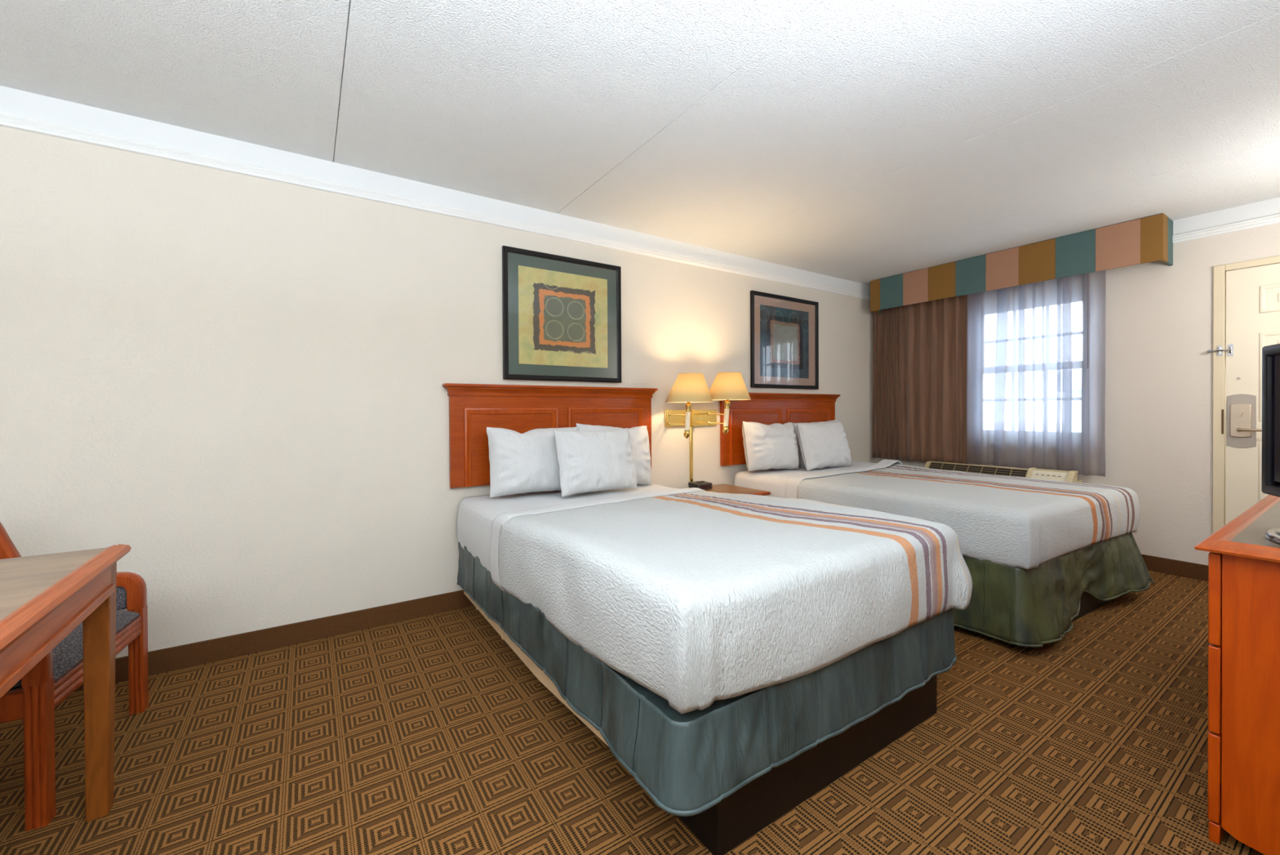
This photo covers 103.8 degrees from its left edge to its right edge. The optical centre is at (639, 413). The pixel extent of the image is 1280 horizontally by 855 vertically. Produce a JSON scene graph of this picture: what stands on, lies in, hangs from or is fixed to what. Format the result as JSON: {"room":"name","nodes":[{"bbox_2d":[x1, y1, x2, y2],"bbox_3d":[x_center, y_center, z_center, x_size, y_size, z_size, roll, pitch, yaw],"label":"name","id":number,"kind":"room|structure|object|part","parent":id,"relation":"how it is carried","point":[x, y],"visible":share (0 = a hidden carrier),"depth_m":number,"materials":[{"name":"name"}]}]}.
{"room":"hotel room","nodes":[
{"label":"hotel room","id":0,"kind":"room"},
{"bbox_2d":[0,85,875,657],"bbox_3d":[-0.775,-0.085,3.185,7.933,2.440,0.100,-1,1,-34],"label":"wall","id":1,"kind":"structure","parent":0,"point":[233,381],"depth_m":2.44,"materials":[{"name":"paint"}]},
{"bbox_2d":[7,589,473,691],"bbox_3d":[-0.738,1.083,3.147,7.733,0.104,0.012,-1,1,-34],"label":"baseboard","id":2,"kind":"structure","parent":1,"relation":"attached to","point":[173,658],"depth_m":2.48,"materials":[{"name":"wood"}]},
{"bbox_2d":[0,111,870,300],"bbox_3d":[-0.748,-1.174,3.128,7.733,0.056,0.018,-1,1,-34],"label":"trim","id":3,"kind":"structure","parent":1,"relation":"attached to","point":[6,120],"depth_m":2.60,"materials":[{"name":"white"}]},
{"bbox_2d":[442,382,657,488],"bbox_3d":[-0.501,0.121,3.265,1.478,0.600,0.068,-1,1,-34],"label":"headboard","id":4,"kind":"object","parent":1,"relation":"attached to","point":[473,407],"visible":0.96,"depth_m":3.10,"materials":[{"name":"brown wood"}]},
{"bbox_3d":[-0.775,0.191,3.079,0.593,0.463,0.014,-1,1,-34],"label":"panel moulding","id":5,"kind":"part","parent":4,"relation":"part of","materials":[{"name":"brown wood"}]},
{"bbox_3d":[-0.503,-0.144,3.263,1.478,0.070,0.068,-1,1,-34],"label":"crown moulding","id":6,"kind":"part","parent":4,"relation":"part of","materials":[{"name":"brown wood"}]},
{"bbox_3d":[-0.222,0.186,3.445,0.593,0.463,0.014,-1,1,-34],"label":"panel moulding","id":7,"kind":"part","parent":4,"relation":"part of","materials":[{"name":"brown wood"}]},
{"bbox_2d":[502,245,621,382],"bbox_3d":[-0.486,-0.621,3.295,0.839,0.812,0.028,-1,1,-34],"label":"framed picture","id":8,"kind":"object","parent":1,"relation":"attached to","point":[562,315],"visible":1,"depth_m":3.27,"materials":[{"name":"black"}]},
{"bbox_2d":[518,265,607,368],"bbox_3d":[-0.490,-0.620,3.297,0.636,0.611,0.002,-1,1,-34],"label":"artwork","id":9,"kind":"object","parent":8,"relation":"attached to","point":[562,313],"depth_m":3.28},
{"bbox_2d":[664,371,751,481],"bbox_3d":[0.479,0.128,3.699,0.716,0.873,0.432,-1,1,-34],"label":"wall lamp","id":10,"kind":"object","parent":1,"relation":"attached to","point":[688,387],"visible":0.99,"depth_m":3.65,"materials":[{"name":"gold metal"}]},
{"bbox_3d":[0.237,0.037,3.624,0.100,0.092,0.236,-1,1,-34],"label":"swing arm","id":11,"kind":"part","parent":10,"relation":"part of","materials":[{"name":"gold metal"}]},
{"bbox_3d":[0.338,0.050,3.553,0.048,0.133,0.037,-1,1,-34],"label":"lamp post","id":12,"kind":"part","parent":10,"relation":"part of","materials":[{"name":"beige"}]},
{"bbox_3d":[0.347,-0.084,3.558,0.346,0.006,0.345,-1,1,-34],"label":"shade trim","id":13,"kind":"part","parent":10,"relation":"part of","materials":[{"name":"beige"}]},
{"bbox_3d":[0.347,-0.183,3.558,0.342,0.201,0.342,-1,1,-34],"label":"lamp shade","id":14,"kind":"part","parent":10,"relation":"part of","materials":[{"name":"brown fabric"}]},
{"bbox_3d":[0.401,0.034,3.899,0.514,0.128,0.011,-1,1,-34],"label":"plate","id":15,"kind":"part","parent":10,"relation":"part of","materials":[{"name":"gold metal"}]},
{"bbox_3d":[0.398,0.331,3.896,0.026,0.466,0.015,-1,1,-34],"label":"cord","id":16,"kind":"part","parent":10,"relation":"part of","materials":[{"name":"gold metal"}]},
{"bbox_3d":[0.533,0.034,3.811,0.253,0.092,0.049,0,1,33],"label":"swing arm","id":17,"kind":"part","parent":10,"relation":"part of","materials":[{"name":"gold metal"}]},
{"bbox_3d":[0.647,0.027,3.758,0.048,0.133,0.037,-1,1,-34],"label":"lamp post","id":18,"kind":"part","parent":10,"relation":"part of","materials":[{"name":"beige"}]},
{"bbox_3d":[0.656,-0.207,3.763,0.342,0.201,0.342,-1,1,-34],"label":"lamp shade","id":19,"kind":"part","parent":10,"relation":"part of","materials":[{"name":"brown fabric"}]},
{"bbox_3d":[0.656,-0.107,3.763,0.346,0.006,0.345,-1,1,-34],"label":"shade trim","id":20,"kind":"part","parent":10,"relation":"part of","materials":[{"name":"beige"}]},
{"bbox_2d":[719,392,840,465],"bbox_3d":[1.278,0.117,4.446,1.536,0.593,0.068,-1,1,-34],"label":"headboard","id":21,"kind":"object","parent":1,"relation":"attached to","point":[766,408],"visible":0.59,"depth_m":4.32,"materials":[{"name":"brown wood"}]},
{"bbox_3d":[0.992,0.187,4.252,0.622,0.456,0.014,-1,1,-34],"label":"panel moulding","id":22,"kind":"part","parent":21,"relation":"part of","materials":[{"name":"brown wood"}]},
{"bbox_3d":[1.277,-0.145,4.444,1.536,0.070,0.068,-1,1,-34],"label":"crown moulding","id":23,"kind":"part","parent":21,"relation":"part of","materials":[{"name":"brown wood"}]},
{"bbox_3d":[1.569,0.181,4.635,0.622,0.456,0.014,-1,1,-34],"label":"panel moulding","id":24,"kind":"part","parent":21,"relation":"part of","materials":[{"name":"brown wood"}]},
{"bbox_2d":[750,290,818,389],"bbox_3d":[1.310,-0.636,4.487,0.878,0.818,0.028,-1,1,-34],"label":"framed picture","id":25,"kind":"object","parent":1,"relation":"attached to","point":[784,330],"visible":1,"depth_m":4.47,"materials":[{"name":"black"}]},
{"bbox_2d":[760,304,808,378],"bbox_3d":[1.300,-0.633,4.486,0.643,0.616,0.002,-1,1,-34],"label":"artwork","id":26,"kind":"object","parent":25,"relation":"attached to","point":[784,329],"depth_m":4.47},
{"bbox_2d":[0,569,1264,854],"bbox_3d":[0.207,1.171,1.724,7.933,0.060,3.630,-1,1,-34],"label":"floor","id":27,"kind":"structure","parent":0,"point":[426,735],"depth_m":1.65,"materials":[{"name":"carpet"}]},
{"bbox_2d":[0,543,131,822],"bbox_3d":[-1.882,0.780,0.786,1.380,0.758,0.884,-1,1,-34],"label":"table","id":28,"kind":"object","parent":27,"relation":"on","point":[44,597],"visible":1,"depth_m":1.34,"materials":[{"name":"laminate"}]},
{"bbox_3d":[-1.330,0.412,1.151,0.050,0.034,0.884,-1,1,-34],"label":"edge moulding","id":29,"kind":"part","parent":28,"relation":"part of","materials":[{"name":"brown wood"}]},
{"bbox_3d":[-1.564,0.785,1.455,0.058,0.735,0.073,-1,1,-34],"label":"leg","id":30,"kind":"part","parent":28,"relation":"part of","materials":[{"name":"brown wood"}]},
{"bbox_2d":[0,521,148,831],"bbox_3d":[-2.060,0.715,1.562,0.579,0.878,0.638,0,0,-26],"label":"armchair","id":31,"kind":"object","parent":27,"relation":"on","point":[59,673],"visible":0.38,"depth_m":1.44,"materials":[{"name":"brown wood"}]},
{"bbox_3d":[-1.930,0.810,1.297,0.490,0.075,0.030,0,0,-26],"label":"rail","id":32,"kind":"part","parent":31,"relation":"part of","materials":[{"name":"brown wood"}]},
{"bbox_3d":[-1.835,0.706,1.342,0.272,0.097,0.026,0,0,-26],"label":"arm panel","id":33,"kind":"part","parent":31,"relation":"part of","materials":[{"name":"brown wood"}]},
{"bbox_3d":[-1.917,0.520,1.302,0.542,0.469,0.048,0,0,-26],"label":"arm","id":34,"kind":"part","parent":31,"relation":"part of","materials":[{"name":"brown wood"}]},
{"bbox_3d":[-1.690,0.953,1.413,0.044,0.400,0.046,0,0,-26],"label":"leg","id":35,"kind":"part","parent":31,"relation":"part of","materials":[{"name":"brown wood"}]},
{"bbox_3d":[-2.172,0.518,1.834,0.542,0.469,0.048,0,0,-26],"label":"arm","id":36,"kind":"part","parent":31,"relation":"part of","materials":[{"name":"brown wood"}]},
{"bbox_3d":[-2.037,0.742,1.573,0.524,0.070,0.524,0,0,-26],"label":"seat","id":37,"kind":"part","parent":31,"relation":"part of","materials":[{"name":"grey fabric"}]},
{"bbox_3d":[-1.818,0.812,1.678,0.038,0.075,0.544,0,0,-26],"label":"rail","id":38,"kind":"part","parent":31,"relation":"part of","materials":[{"name":"brown wood"}]},
{"bbox_3d":[-2.089,0.703,1.874,0.272,0.097,0.026,0,0,-26],"label":"arm panel","id":39,"kind":"part","parent":31,"relation":"part of","materials":[{"name":"grey fabric"}]},
{"bbox_3d":[-1.945,0.950,1.945,0.044,0.400,0.046,0,0,-26],"label":"leg","id":40,"kind":"part","parent":31,"relation":"part of","materials":[{"name":"brown wood"}]},
{"bbox_2d":[463,591,937,854],"bbox_3d":[0.071,0.819,2.414,1.291,0.635,2.028,-1,1,-34],"label":"bed","id":41,"kind":"object","parent":27,"relation":"on","point":[722,827],"visible":0.19,"depth_m":1.50,"materials":[{"name":"brown wood"}]},
{"bbox_3d":[-0.519,1.010,2.167,0.031,0.067,1.788,-1,1,-34],"label":"rail","id":42,"kind":"part","parent":41,"relation":"part of","materials":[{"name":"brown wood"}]},
{"bbox_2d":[456,483,704,591],"bbox_3d":[-0.264,0.615,2.916,1.368,0.337,0.847,-1,1,-34],"label":"sheet","id":43,"kind":"object","parent":41,"relation":"on","point":[480,518],"visible":0.62,"depth_m":2.67,"materials":[{"name":"grey fabric"}]},
{"bbox_2d":[486,426,577,497],"bbox_3d":[-0.616,0.274,2.989,0.577,0.400,0.236,-1,1,-31],"label":"pillow","id":44,"kind":"object","parent":43,"relation":"on","point":[526,462],"visible":0.72,"depth_m":2.86,"materials":[{"name":"grey fabric"}]},
{"bbox_2d":[553,427,637,496],"bbox_3d":[-0.258,0.278,3.006,0.524,0.373,0.213,-1,1,-33],"label":"pillow","id":45,"kind":"object","parent":43,"relation":"on","point":[590,460],"visible":1,"depth_m":2.91,"materials":[{"name":"grey fabric"}]},
{"bbox_2d":[576,422,652,484],"bbox_3d":[-0.163,0.273,3.306,0.574,0.430,0.229,-1,1,-37],"label":"pillow","id":46,"kind":"object","parent":43,"relation":"on","point":[639,437],"visible":0.26,"depth_m":3.32,"materials":[{"name":"grey fabric"}]},
{"bbox_2d":[457,541,956,816],"bbox_3d":[0.081,0.853,2.384,1.390,0.257,2.090,-1,1,-34],"label":"bed skirt","id":47,"kind":"object","parent":41,"relation":"on","point":[687,762],"visible":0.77,"depth_m":1.43,"materials":[{"name":"teal fabric"}]},
{"bbox_2d":[497,490,972,713],"bbox_3d":[0.279,0.595,2.102,1.437,0.361,1.518,-1,1,-34],"label":"bedspread","id":48,"kind":"object","parent":41,"relation":"on","point":[700,598],"visible":1,"depth_m":1.55,"materials":[{"name":"white fabric"}]},
{"bbox_2d":[680,483,770,495],"bbox_3d":[0.567,0.846,3.697,0.622,0.557,0.479,-1,1,-34],"label":"nightstand","id":49,"kind":"object","parent":27,"relation":"on","point":[722,488],"visible":0.06,"depth_m":3.72,"materials":[{"name":"brown wood"}]},
{"bbox_2d":[688,480,712,488],"bbox_3d":[0.456,0.539,3.796,0.144,0.050,0.114,-1,1,-34],"label":"alarm clock","id":50,"kind":"object","parent":49,"relation":"on","point":[699,484],"visible":0.93,"depth_m":3.77,"materials":[{"name":"black plastic"}]},
{"bbox_2d":[924,461,1082,483],"bbox_3d":[3.006,0.769,4.243,0.252,0.678,1.085,-1,1,-34],"label":"air conditioner","id":51,"kind":"object","parent":27,"relation":"on","point":[1033,473],"visible":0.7,"depth_m":4.08,"materials":[{"name":"beige"}]},
{"bbox_2d":[928,462,1027,477],"bbox_3d":[2.865,0.482,4.298,0.064,0.074,0.751,-1,1,-34],"label":"grille","id":52,"kind":"object","parent":51,"relation":"attached to","point":[993,470],"depth_m":4.26,"materials":[{"name":"black"}]},
{"bbox_3d":[3.152,0.485,3.868,0.065,0.076,0.220,-1,1,-34],"label":"control panel","id":53,"kind":"part","parent":51,"relation":"part of","materials":[{"name":"beige plastic"}]},
{"bbox_3d":[3.178,0.482,3.880,0.142,0.101,0.290,-1,1,-34],"label":"control frame","id":54,"kind":"part","parent":51,"relation":"part of","materials":[{"name":"beige plastic"}]},
{"bbox_2d":[1071,591,1120,622],"bbox_3d":[1.885,0.811,3.592,1.371,0.615,1.990,-1,0,-31],"label":"bed","id":55,"kind":"object","parent":27,"relation":"on","point":[1089,603],"visible":0.02,"depth_m":2.82,"materials":[{"name":"brown wood"}]},
{"bbox_2d":[733,458,902,497],"bbox_3d":[1.561,0.565,4.134,1.445,0.324,0.725,-1,0,-31],"label":"sheet","id":56,"kind":"object","parent":55,"relation":"on","point":[780,482],"visible":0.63,"depth_m":3.92,"materials":[{"name":"grey fabric"}]},
{"bbox_2d":[742,421,799,471],"bbox_3d":[1.074,0.263,4.109,0.574,0.411,0.231,-1,1,-31],"label":"pillow","id":57,"kind":"object","parent":56,"relation":"on","point":[773,446],"visible":1,"depth_m":3.99,"materials":[{"name":"grey fabric"}]},
{"bbox_2d":[792,418,839,467],"bbox_3d":[1.632,0.261,4.526,0.631,0.414,0.211,-1,1,-32],"label":"pillow","id":58,"kind":"object","parent":56,"relation":"on","point":[801,460],"visible":0.07,"depth_m":4.37,"materials":[{"name":"grey fabric"}]},
{"bbox_2d":[796,420,851,470],"bbox_3d":[1.567,0.263,4.271,0.548,0.398,0.221,-1,0,-29],"label":"pillow","id":59,"kind":"object","parent":56,"relation":"on","point":[822,445],"visible":1,"depth_m":4.16,"materials":[{"name":"grey fabric"}]},
{"bbox_2d":[796,463,1140,568],"bbox_3d":[2.039,0.583,3.329,1.471,0.286,1.531,-1,0,-31],"label":"bedspread","id":60,"kind":"object","parent":55,"relation":"on","point":[1011,521],"visible":0.91,"depth_m":2.77,"materials":[{"name":"white fabric"}]},
{"bbox_2d":[952,532,1154,647],"bbox_3d":[1.935,0.907,3.547,1.592,0.396,2.125,-1,0,-31],"label":"bed skirt","id":61,"kind":"object","parent":55,"relation":"on","point":[1033,607],"visible":0.29,"depth_m":2.50,"materials":[{"name":"green fabric"}]},
{"bbox_2d":[1194,494,1279,854],"bbox_3d":[2.409,0.729,1.553,1.800,0.804,0.674,-1,1,-34],"label":"dresser","id":62,"kind":"object","parent":27,"relation":"on","point":[1243,766],"visible":0.99,"depth_m":1.29,"materials":[{"name":"brown wood"}]},
{"bbox_3d":[1.880,0.963,1.569,0.861,0.231,0.022,-1,1,-34],"label":"drawer","id":63,"kind":"part","parent":62,"relation":"part of","materials":[{"name":"brown wood"}]},
{"bbox_3d":[1.877,0.487,1.565,0.861,0.242,0.022,-1,1,-34],"label":"drawer","id":64,"kind":"part","parent":62,"relation":"part of","materials":[{"name":"brown wood"}]},
{"bbox_3d":[1.879,0.728,1.567,0.861,0.228,0.022,-1,1,-34],"label":"drawer","id":65,"kind":"part","parent":62,"relation":"part of","materials":[{"name":"brown wood"}]},
{"bbox_2d":[1261,343,1279,542],"bbox_3d":[1.742,0.062,1.239,0.230,0.539,0.800,0,0,30],"label":"television","id":66,"kind":"object","parent":62,"relation":"on","point":[1270,472],"visible":1,"depth_m":1.54,"materials":[{"name":"black plastic"}]},
{"bbox_2d":[0,0,1279,284],"bbox_3d":[0.194,-1.324,1.705,7.934,0.050,3.630,-1,1,-34],"label":"ceiling","id":67,"kind":"structure","parent":0,"point":[861,141],"depth_m":2.08,"materials":[{"name":"white paint"}]},
{"bbox_2d":[875,197,1279,564],"bbox_3d":[3.481,-0.112,3.892,0.140,2.440,3.430,-1,1,-34],"label":"wall","id":68,"kind":"structure","parent":0,"point":[1159,315],"depth_m":3.48,"materials":[{"name":"paint"}]},
{"bbox_2d":[870,213,1173,313],"bbox_3d":[2.991,-1.176,4.247,0.262,0.304,2.071,-1,1,-34],"label":"window valance","id":69,"kind":"object","parent":68,"relation":"attached to","point":[1148,239],"visible":1,"depth_m":3.88,"materials":[{"name":"multicoloured fabric"}]},
{"bbox_2d":[872,294,967,463],"bbox_3d":[2.666,-0.376,4.833,0.062,1.678,0.916,-1,1,-34],"label":"drape","id":70,"kind":"object","parent":69,"relation":"hanging from","point":[920,349],"visible":0.9,"depth_m":4.79,"materials":[{"name":"brown fabric"}]},
{"bbox_2d":[966,270,1106,476],"bbox_3d":[3.162,-0.365,4.089,0.076,1.654,0.948,-1,1,-34],"label":"sheer curtain","id":71,"kind":"object","parent":68,"relation":"hanging from","point":[1033,399],"visible":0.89,"depth_m":4.05,"materials":[{"name":"white fabric"}]},
{"bbox_2d":[1087,272,1088,368],"bbox_3d":[3.351,-0.715,3.753,0.013,0.750,0.010,-1,1,-34],"label":"wand","id":72,"kind":"object","parent":71,"relation":"hanging from","point":[1088,273],"visible":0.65,"depth_m":3.75,"materials":[{"name":"grey"}]},
{"bbox_2d":[1141,553,1208,581],"bbox_3d":[3.132,1.055,4.297,0.012,0.104,2.353,-1,1,-34],"label":"baseboard","id":73,"kind":"structure","parent":68,"relation":"attached to","point":[1178,567],"depth_m":3.45,"materials":[{"name":"wood"}]},
{"bbox_2d":[1207,345,1227,355],"bbox_3d":[3.771,-0.411,3.276,0.024,0.065,0.086,-1,1,-34],"label":"guard","id":74,"kind":"object","parent":68,"relation":"attached to","point":[1220,349],"visible":1,"depth_m":3.27,"materials":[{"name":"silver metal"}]},
{"bbox_2d":[1172,213,1279,244],"bbox_3d":[3.414,-1.200,3.833,0.018,0.056,3.414,-1,1,-34],"label":"trim","id":75,"kind":"structure","parent":68,"relation":"attached to","point":[1272,220],"depth_m":3.24,"materials":[{"name":"white wood"}]},
{"bbox_2d":[1212,255,1279,533],"bbox_3d":[4.103,0.072,2.946,0.160,2.088,0.965,-1,1,-34],"label":"trim","id":76,"kind":"structure","parent":68,"relation":"attached to","point":[1219,271],"depth_m":3.28,"materials":[{"name":"paint"}]},
{"bbox_3d":[3.795,0.051,3.268,0.002,0.160,0.010,-1,1,-34],"label":"strike plate","id":77,"kind":"part","parent":76,"relation":"part of","materials":[{"name":"brown metal"}]},
{"bbox_2d":[1225,262,1279,524],"bbox_3d":[4.031,0.092,2.899,0.120,2.029,0.855,-1,1,-34],"label":"door","id":78,"kind":"structure","parent":68,"relation":"in","point":[1252,294],"depth_m":3.19,"materials":[{"name":"paint"}]},
{"bbox_3d":[3.808,-0.411,3.236,0.023,0.075,0.023,-1,1,-34],"label":"latch plate","id":79,"kind":"part","parent":78,"relation":"part of","materials":[{"name":"silver metal"}]},
{"bbox_3d":[3.843,0.046,3.208,0.003,0.346,0.122,-1,1,-34],"label":"lock plate","id":80,"kind":"part","parent":78,"relation":"part of","materials":[{"name":"beige"}]},
{"bbox_3d":[3.828,0.100,3.140,0.048,0.028,0.132,-1,1,-34],"label":"lever handle","id":81,"kind":"part","parent":78,"relation":"part of","materials":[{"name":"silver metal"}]},
{"bbox_3d":[3.975,0.547,3.016,0.008,0.727,0.327,-1,1,-34],"label":"panel moulding","id":82,"kind":"part","parent":78,"relation":"part of","materials":[{"name":"paint"}]},
{"bbox_3d":[3.971,-0.229,3.010,0.008,0.559,0.327,-1,1,-34],"label":"panel moulding","id":83,"kind":"part","parent":78,"relation":"part of","materials":[{"name":"paint"}]},
{"bbox_3d":[3.968,-0.714,3.007,0.008,0.173,0.327,-1,1,-34],"label":"panel moulding","id":84,"kind":"part","parent":78,"relation":"part of","materials":[{"name":"paint"}]}
]}

